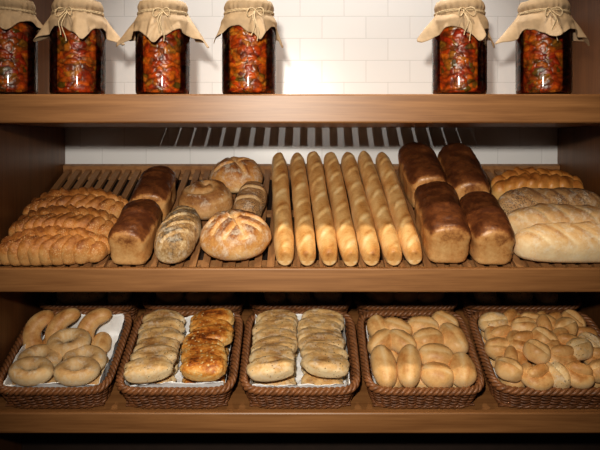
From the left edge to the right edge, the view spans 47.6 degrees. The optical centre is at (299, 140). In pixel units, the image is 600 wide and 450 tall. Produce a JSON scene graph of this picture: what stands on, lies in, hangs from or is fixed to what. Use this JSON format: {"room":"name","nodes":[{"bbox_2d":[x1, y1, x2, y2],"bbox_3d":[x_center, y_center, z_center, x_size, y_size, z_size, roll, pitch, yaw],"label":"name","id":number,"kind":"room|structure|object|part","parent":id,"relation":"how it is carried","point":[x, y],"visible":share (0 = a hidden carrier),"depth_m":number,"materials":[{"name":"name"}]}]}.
{"room":"food shop","nodes":[
{"label":"food shop","id":0,"kind":"room"},
{"bbox_2d":[65,0,557,163],"bbox_3d":[0.000,0.000,2.370,5.200,2.900,0.100,0,0,0],"label":"wall","id":1,"kind":"structure","parent":0,"point":[330,46],"depth_m":2.32,"materials":[{"name":"tile"}]},
{"bbox_3d":[0.000,1.475,0.560,5.200,0.050,3.720,0,0,0],"label":"floor","id":2,"kind":"structure","parent":0,"visible":0},
{"bbox_2d":[0,0,599,449],"bbox_3d":[0.038,0.275,2.009,1.817,2.350,0.625,0,0,0],"label":"display shelf","id":3,"kind":"object","parent":2,"relation":"on","point":[32,126],"visible":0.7,"depth_m":1.70,"materials":[{"name":"brown wood"}]},
{"bbox_2d":[0,0,47,93],"bbox_3d":[-0.768,-0.244,1.772,0.156,0.251,0.176,0,0,31],"label":"jar","id":4,"kind":"object","parent":3,"relation":"on","point":[19,23],"visible":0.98,"depth_m":1.73,"materials":[{"name":"clear glass"}]},
{"bbox_3d":[-0.762,-0.225,1.780,0.142,0.214,0.142,0,0,0],"label":"glass","id":5,"kind":"part","parent":4,"relation":"part of","materials":[{"name":"clear glass"}]},
{"bbox_3d":[-0.835,0.703,2.009,0.070,1.494,0.618,0,0,0],"label":"panel","id":6,"kind":"part","parent":3,"relation":"part of","materials":[{"name":"brown wood"}]},
{"bbox_3d":[-0.853,-0.509,2.009,0.035,0.782,0.618,0,0,0],"label":"panel","id":7,"kind":"part","parent":3,"relation":"part of","materials":[{"name":"brown wood"}]},
{"bbox_2d":[0,225,110,265],"bbox_3d":[-0.638,0.269,1.757,0.299,0.099,0.116,0,0,-4],"label":"loaf","id":8,"kind":"object","parent":3,"relation":"on","point":[56,245],"visible":0.99,"depth_m":1.72,"materials":[{"name":"brown food"}]},
{"bbox_2d":[8,204,117,237],"bbox_3d":[-0.638,0.226,1.853,0.296,0.104,0.119,0,0,3],"label":"loaf","id":9,"kind":"object","parent":3,"relation":"in","point":[100,221],"visible":0.52,"depth_m":1.82,"materials":[{"name":"brown food"}]},
{"bbox_2d":[0,309,131,408],"bbox_3d":[-0.642,0.600,1.882,0.312,0.199,0.313,0,0,0],"label":"wicker basket","id":10,"kind":"object","parent":3,"relation":"on","point":[97,395],"visible":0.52,"depth_m":1.76,"materials":[{"name":"brown wicker"}]},
{"bbox_2d":[3,314,123,387],"bbox_3d":[-0.642,0.595,1.885,0.256,0.179,0.269,0,0,0],"label":"paper liner","id":11,"kind":"object","parent":10,"relation":"in","point":[114,326],"visible":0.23,"depth_m":1.99,"materials":[{"name":"white paper"}]},
{"bbox_2d":[8,328,108,386],"bbox_3d":[-0.642,0.599,1.829,0.244,0.155,0.179,0,0,0],"label":"bagel","id":12,"kind":"object","parent":11,"relation":"in","point":[77,362],"visible":0.91,"depth_m":1.79,"materials":[{"name":"beige food"}]},
{"bbox_2d":[22,308,111,354],"bbox_3d":[-0.664,0.554,1.943,0.245,0.144,0.101,0,0,-4],"label":"rolls","id":13,"kind":"object","parent":11,"relation":"on","point":[32,331],"visible":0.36,"depth_m":1.94,"materials":[{"name":"beige food"}]},
{"bbox_2d":[22,186,128,217],"bbox_3d":[-0.638,0.184,1.951,0.299,0.107,0.118,0,0,-2],"label":"loaf","id":14,"kind":"object","parent":3,"relation":"on","point":[99,198],"visible":0.44,"depth_m":1.92,"materials":[{"name":"brown food"}]},
{"bbox_2d":[33,0,124,93],"bbox_3d":[-0.587,-0.244,1.795,0.162,0.251,0.195,0,0,23],"label":"jar","id":15,"kind":"object","parent":3,"relation":"on","point":[77,31],"visible":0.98,"depth_m":1.74,"materials":[{"name":"clear glass"}]},
{"bbox_3d":[-0.588,-0.225,1.800,0.142,0.214,0.142,0,0,0],"label":"glass","id":16,"kind":"part","parent":15,"relation":"part of","materials":[{"name":"clear glass"}]},
{"bbox_2d":[38,292,143,321],"bbox_3d":[-0.642,0.480,2.148,0.312,0.164,0.234,0,0,0],"label":"wicker basket","id":17,"kind":"object","parent":3,"relation":"on","point":[133,308],"visible":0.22,"depth_m":2.05,"materials":[{"name":"brown wicker"}]},
{"bbox_2d":[56,292,131,311],"bbox_3d":[-0.641,0.469,2.144,0.241,0.134,0.179,0,0,0],"label":"bread rolls","id":18,"kind":"object","parent":17,"relation":"in","point":[63,298],"visible":0.31,"depth_m":2.07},
{"bbox_2d":[108,199,161,264],"bbox_3d":[-0.431,0.237,1.791,0.112,0.158,0.209,0,0,4],"label":"loaf","id":19,"kind":"object","parent":3,"relation":"on","point":[131,239],"visible":0.93,"depth_m":1.72,"materials":[{"name":"brown food"}]},
{"bbox_2d":[131,166,175,221],"bbox_3d":[-0.425,0.154,1.998,0.113,0.158,0.212,0,0,-2],"label":"loaf","id":20,"kind":"object","parent":3,"relation":"on","point":[157,184],"visible":0.75,"depth_m":1.94,"materials":[{"name":"brown food"}]},
{"bbox_2d":[116,0,208,93],"bbox_3d":[-0.366,-0.244,1.810,0.184,0.251,0.193,0,0,-44],"label":"jar","id":21,"kind":"object","parent":3,"relation":"on","point":[161,31],"visible":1,"depth_m":1.75,"materials":[{"name":"clear glass"}]},
{"bbox_3d":[-0.364,-0.225,1.805,0.142,0.214,0.142,0,0,0],"label":"glass","id":22,"kind":"part","parent":21,"relation":"part of","materials":[{"name":"clear glass"}]},
{"bbox_2d":[154,205,201,263],"bbox_3d":[-0.322,0.244,1.803,0.105,0.135,0.211,0,0,9],"label":"loaf","id":23,"kind":"object","parent":3,"relation":"on","point":[177,236],"visible":0.99,"depth_m":1.73,"materials":[{"name":"beige food"}]},
{"bbox_2d":[115,309,242,408],"bbox_3d":[-0.324,0.600,1.882,0.321,0.199,0.313,0,0,0],"label":"wicker basket","id":24,"kind":"object","parent":3,"relation":"on","point":[217,396],"visible":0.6,"depth_m":1.76,"materials":[{"name":"brown wicker"}]},
{"bbox_2d":[125,313,233,387],"bbox_3d":[-0.324,0.594,1.884,0.263,0.180,0.270,0,0,0],"label":"paper liner","id":25,"kind":"object","parent":24,"relation":"in","point":[178,375],"visible":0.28,"depth_m":1.76,"materials":[{"name":"white paper"}]},
{"bbox_2d":[123,309,185,384],"bbox_3d":[-0.390,0.580,1.871,0.143,0.179,0.274,0,0,-1],"label":"rolls","id":26,"kind":"object","parent":25,"relation":"on","point":[156,353],"visible":0.96,"depth_m":1.82,"materials":[{"name":"beige food"}]},
{"bbox_2d":[179,308,234,383],"bbox_3d":[-0.253,0.577,1.870,0.139,0.184,0.276,0,0,3],"label":"rolls","id":27,"kind":"object","parent":25,"relation":"in","point":[205,351],"visible":0.97,"depth_m":1.82,"materials":[{"name":"brown food"}]},
{"bbox_2d":[142,292,246,322],"bbox_3d":[-0.324,0.480,2.148,0.321,0.164,0.234,0,0,0],"label":"wicker basket","id":28,"kind":"object","parent":3,"relation":"on","point":[148,299],"visible":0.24,"depth_m":2.04,"materials":[{"name":"brown wicker"}]},
{"bbox_2d":[154,292,237,304],"bbox_3d":[-0.322,0.469,2.144,0.262,0.130,0.175,0,0,2],"label":"bread rolls","id":29,"kind":"object","parent":28,"relation":"in","point":[163,298],"visible":0.33,"depth_m":2.07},
{"bbox_2d":[178,179,233,219],"bbox_3d":[-0.276,0.169,1.985,0.159,0.113,0.157,0,0,-29],"label":"round loaf","id":30,"kind":"object","parent":3,"relation":"on","point":[208,197],"visible":0.77,"depth_m":1.93,"materials":[{"name":"brown food"}]},
{"bbox_2d":[200,209,271,260],"bbox_3d":[-0.170,0.244,1.791,0.181,0.126,0.177,0,0,35],"label":"loaf","id":31,"kind":"object","parent":3,"relation":"in","point":[232,234],"visible":1,"depth_m":1.73,"materials":[{"name":"brown food"}]},
{"bbox_2d":[209,156,262,193],"bbox_3d":[-0.201,0.105,2.145,0.171,0.113,0.161,0,0,-4],"label":"loaf","id":32,"kind":"object","parent":3,"relation":"in","point":[234,172],"visible":0.7,"depth_m":2.09,"materials":[{"name":"brown food"}]},
{"bbox_2d":[214,0,282,93],"bbox_3d":[-0.137,-0.244,1.794,0.152,0.251,0.168,0,0,20],"label":"jar","id":33,"kind":"object","parent":3,"relation":"on","point":[248,28],"visible":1,"depth_m":1.74,"materials":[{"name":"clear glass"}]},
{"bbox_3d":[-0.135,-0.225,1.800,0.142,0.214,0.142,0,0,0],"label":"glass","id":34,"kind":"part","parent":33,"relation":"part of","materials":[{"name":"clear glass"}]},
{"bbox_2d":[232,181,266,216],"bbox_3d":[-0.146,0.178,1.977,0.093,0.118,0.178,0,0,8],"label":"loaf","id":35,"kind":"object","parent":3,"relation":"on","point":[252,196],"visible":0.62,"depth_m":1.94,"materials":[{"name":"brown food"}]},
{"bbox_2d":[272,152,293,265],"bbox_3d":[-0.054,0.177,1.986,0.055,0.279,0.564,0,0,-4],"label":"baguette","id":36,"kind":"object","parent":3,"relation":"on","point":[282,215],"visible":1,"depth_m":1.88,"materials":[{"name":"beige food"}]},
{"bbox_2d":[239,309,360,408],"bbox_3d":[0.000,0.600,1.882,0.321,0.199,0.313,0,0,0],"label":"wicker basket","id":37,"kind":"object","parent":3,"relation":"on","point":[265,397],"visible":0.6,"depth_m":1.76,"materials":[{"name":"brown wicker"}]},
{"bbox_2d":[250,314,349,387],"bbox_3d":[0.000,0.595,1.884,0.263,0.178,0.269,0,0,0],"label":"paper liner","id":38,"kind":"object","parent":37,"relation":"in","point":[298,374],"visible":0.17,"depth_m":1.85,"materials":[{"name":"white paper"}]},
{"bbox_2d":[246,309,298,385],"bbox_3d":[-0.073,0.580,1.872,0.134,0.178,0.273,0,0,3],"label":"rolls","id":39,"kind":"object","parent":38,"relation":"on","point":[274,348],"visible":0.98,"depth_m":1.82,"materials":[{"name":"beige food"}]},
{"bbox_2d":[297,308,349,384],"bbox_3d":[0.061,0.578,1.880,0.142,0.182,0.256,0,0,-1],"label":"rolls","id":40,"kind":"object","parent":38,"relation":"on","point":[321,343],"visible":0.96,"depth_m":1.82,"materials":[{"name":"beige food"}]},
{"bbox_2d":[248,292,351,312],"bbox_3d":[0.000,0.480,2.148,0.321,0.164,0.234,0,0,0],"label":"wicker basket","id":41,"kind":"object","parent":3,"relation":"on","point":[256,303],"visible":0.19,"depth_m":2.04,"materials":[{"name":"brown wicker"}]},
{"bbox_2d":[264,292,342,304],"bbox_3d":[0.007,0.469,2.147,0.251,0.134,0.176,0,0,-3],"label":"bread rolls","id":42,"kind":"object","parent":41,"relation":"in","point":[272,298],"visible":0.31,"depth_m":2.07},
{"bbox_3d":[0.038,-0.081,1.997,1.817,0.072,0.598,0,0,0],"label":"shelf","id":43,"kind":"part","parent":3,"relation":"part of","materials":[{"name":"brown wood"}]},
{"bbox_3d":[0.038,0.347,1.708,1.679,0.060,0.024,0,0,0],"label":"rail","id":44,"kind":"part","parent":3,"relation":"part of","materials":[{"name":"brown wood"}]},
{"bbox_3d":[0.038,0.704,1.708,1.679,0.052,0.024,0,0,0],"label":"rail","id":45,"kind":"part","parent":3,"relation":"part of","materials":[{"name":"brown wood"}]},
{"bbox_2d":[290,152,315,265],"bbox_3d":[0.005,0.177,1.986,0.055,0.278,0.563,0,0,-3],"label":"baguette","id":46,"kind":"object","parent":3,"relation":"on","point":[303,219],"visible":1,"depth_m":1.88,"materials":[{"name":"beige food"}]},
{"bbox_3d":[0.038,1.100,1.960,1.677,0.700,0.020,0,0,0],"label":"kick panel","id":47,"kind":"part","parent":3,"relation":"part of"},
{"bbox_2d":[307,151,337,265],"bbox_3d":[0.059,0.175,1.992,0.054,0.282,0.573,0,0,-3],"label":"baguette","id":48,"kind":"object","parent":3,"relation":"on","point":[325,233],"visible":1,"depth_m":1.88,"materials":[{"name":"beige food"}]},
{"bbox_2d":[324,152,358,266],"bbox_3d":[0.114,0.177,1.986,0.055,0.282,0.570,0,0,-3],"label":"baguette","id":49,"kind":"object","parent":3,"relation":"on","point":[344,227],"visible":0.98,"depth_m":1.88,"materials":[{"name":"beige food"}]},
{"bbox_2d":[341,152,379,265],"bbox_3d":[0.171,0.176,1.986,0.056,0.281,0.563,0,0,-3],"label":"baguette","id":50,"kind":"object","parent":3,"relation":"on","point":[367,239],"visible":1,"depth_m":1.88,"materials":[{"name":"beige food"}]},
{"bbox_2d":[358,151,401,265],"bbox_3d":[0.226,0.174,1.992,0.055,0.284,0.575,0,0,-3],"label":"baguette","id":51,"kind":"object","parent":3,"relation":"on","point":[386,232],"visible":0.99,"depth_m":1.89,"materials":[{"name":"beige food"}]},
{"bbox_2d":[376,152,421,264],"bbox_3d":[0.282,0.175,1.991,0.057,0.279,0.565,0,0,-2],"label":"baguette","id":52,"kind":"object","parent":3,"relation":"on","point":[409,240],"visible":0.91,"depth_m":1.89,"materials":[{"name":"beige food"}]},
{"bbox_2d":[353,292,457,323],"bbox_3d":[0.323,0.480,2.148,0.321,0.164,0.234,0,0,0],"label":"wicker basket","id":53,"kind":"object","parent":3,"relation":"on","point":[451,298],"visible":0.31,"depth_m":2.04,"materials":[{"name":"brown wicker"}]},
{"bbox_2d":[363,292,444,304],"bbox_3d":[0.323,0.469,2.147,0.245,0.133,0.174,0,0,-2],"label":"bread rolls","id":54,"kind":"object","parent":53,"relation":"in","point":[375,298],"visible":0.33,"depth_m":2.07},
{"bbox_2d":[357,309,484,408],"bbox_3d":[0.323,0.600,1.882,0.321,0.199,0.313,0,0,0],"label":"wicker basket","id":55,"kind":"object","parent":3,"relation":"on","point":[389,397],"visible":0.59,"depth_m":1.77,"materials":[{"name":"brown wicker"}]},
{"bbox_2d":[366,325,404,387],"bbox_3d":[0.323,0.609,1.892,0.258,0.152,0.256,0,0,0],"label":"paper liner","id":56,"kind":"object","parent":55,"relation":"in","point":[374,380],"visible":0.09,"depth_m":1.94,"materials":[{"name":"white paper"}]},
{"bbox_2d":[367,310,476,387],"bbox_3d":[0.323,0.579,1.872,0.278,0.184,0.276,0,0,-1],"label":"bread rolls","id":57,"kind":"object","parent":56,"relation":"in","point":[421,351],"visible":0.93,"depth_m":1.80,"materials":[{"name":"beige food"}]},
{"bbox_2d":[398,142,446,206],"bbox_3d":[0.373,0.102,2.101,0.126,0.197,0.281,0,0,-2],"label":"loaf","id":58,"kind":"object","parent":3,"relation":"on","point":[419,164],"visible":0.8,"depth_m":2.03,"materials":[{"name":"brown food"}]},
{"bbox_2d":[414,181,470,262],"bbox_3d":[0.377,0.212,1.830,0.127,0.198,0.286,0,0,4],"label":"loaf","id":59,"kind":"object","parent":3,"relation":"on","point":[442,226],"visible":1,"depth_m":1.73,"materials":[{"name":"brown food"}]},
{"bbox_2d":[417,0,494,93],"bbox_3d":[0.414,-0.244,1.796,0.178,0.251,0.187,0,0,27],"label":"jar","id":60,"kind":"object","parent":3,"relation":"on","point":[458,30],"visible":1,"depth_m":1.74,"materials":[{"name":"clear glass"}]},
{"bbox_3d":[0.422,-0.225,1.800,0.142,0.214,0.142,0,0,0],"label":"glass","id":61,"kind":"part","parent":60,"relation":"part of","materials":[{"name":"clear glass"}]},
{"bbox_2d":[438,143,489,200],"bbox_3d":[0.495,0.109,2.081,0.123,0.209,0.308,0,0,3],"label":"loaf","id":62,"kind":"object","parent":3,"relation":"on","point":[464,172],"visible":0.58,"depth_m":2.00,"materials":[{"name":"brown food"}]},
{"bbox_2d":[460,191,514,264],"bbox_3d":[0.492,0.227,1.808,0.119,0.175,0.247,0,0,4],"label":"loaf","id":63,"kind":"object","parent":3,"relation":"on","point":[492,241],"visible":0.89,"depth_m":1.72,"materials":[{"name":"brown food"}]},
{"bbox_2d":[456,292,581,323],"bbox_3d":[0.673,0.480,2.148,0.373,0.164,0.234,0,0,0],"label":"wicker basket","id":64,"kind":"object","parent":3,"relation":"on","point":[467,301],"visible":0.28,"depth_m":2.05,"materials":[{"name":"brown wicker"}]},
{"bbox_2d":[469,292,558,304],"bbox_3d":[0.675,0.470,2.144,0.279,0.132,0.178,0,0,1],"label":"bread rolls","id":65,"kind":"object","parent":64,"relation":"in","point":[486,298],"visible":0.27,"depth_m":2.07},
{"bbox_2d":[468,309,599,408],"bbox_3d":[0.673,0.600,1.882,0.373,0.199,0.313,0,0,0],"label":"wicker basket","id":66,"kind":"object","parent":3,"relation":"on","point":[506,395],"visible":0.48,"depth_m":1.76,"materials":[{"name":"brown wicker"}]},
{"bbox_2d":[479,328,497,377],"bbox_3d":[0.673,0.610,1.893,0.299,0.148,0.256,0,0,0],"label":"paper liner","id":67,"kind":"object","parent":66,"relation":"in","point":[479,328],"visible":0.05,"depth_m":1.89,"materials":[{"name":"white paper"}]},
{"bbox_2d":[478,308,599,390],"bbox_3d":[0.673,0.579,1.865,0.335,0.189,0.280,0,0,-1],"label":"bread rolls","id":68,"kind":"object","parent":67,"relation":"on","point":[519,351],"visible":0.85,"depth_m":1.80,"materials":[{"name":"beige food"}]},
{"bbox_2d":[490,167,583,199],"bbox_3d":[0.725,0.133,2.073,0.288,0.109,0.125,0,0,2],"label":"loaf","id":69,"kind":"object","parent":3,"relation":"on","point":[530,177],"visible":0.47,"depth_m":2.04,"materials":[{"name":"brown food"}]},
{"bbox_2d":[495,0,589,93],"bbox_3d":[0.645,-0.245,1.798,0.182,0.252,0.190,0,0,-41],"label":"jar","id":70,"kind":"object","parent":3,"relation":"on","point":[544,32],"visible":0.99,"depth_m":1.75,"materials":[{"name":"clear glass"}]},
{"bbox_3d":[0.645,-0.225,1.800,0.142,0.214,0.142,0,0,0],"label":"glass","id":71,"kind":"part","parent":70,"relation":"part of","materials":[{"name":"clear glass"}]},
{"bbox_2d":[498,187,599,214],"bbox_3d":[0.720,0.181,1.959,0.300,0.096,0.101,0,0,-1],"label":"loaf","id":72,"kind":"object","parent":3,"relation":"on","point":[511,200],"visible":0.45,"depth_m":1.93,"materials":[{"name":"brown food"}]},
{"bbox_2d":[507,203,599,233],"bbox_3d":[0.716,0.219,1.859,0.310,0.100,0.104,0,0,3],"label":"loaf","id":73,"kind":"object","parent":3,"relation":"on","point":[524,217],"visible":0.41,"depth_m":1.82,"materials":[{"name":"beige food"}]},
{"bbox_2d":[513,221,599,262],"bbox_3d":[0.711,0.260,1.757,0.320,0.104,0.110,0,0,0],"label":"loaf","id":74,"kind":"object","parent":3,"relation":"on","point":[561,242],"visible":0.93,"depth_m":1.71,"materials":[{"name":"beige food"}]},
{"bbox_3d":[0.912,0.703,2.009,0.070,1.494,0.618,0,0,0],"label":"panel","id":75,"kind":"part","parent":3,"relation":"part of","materials":[{"name":"brown wood"}]},
{"bbox_3d":[0.929,-0.509,2.009,0.035,0.782,0.618,0,0,0],"label":"panel","id":76,"kind":"part","parent":3,"relation":"part of","materials":[{"name":"brown wood"}]}
]}

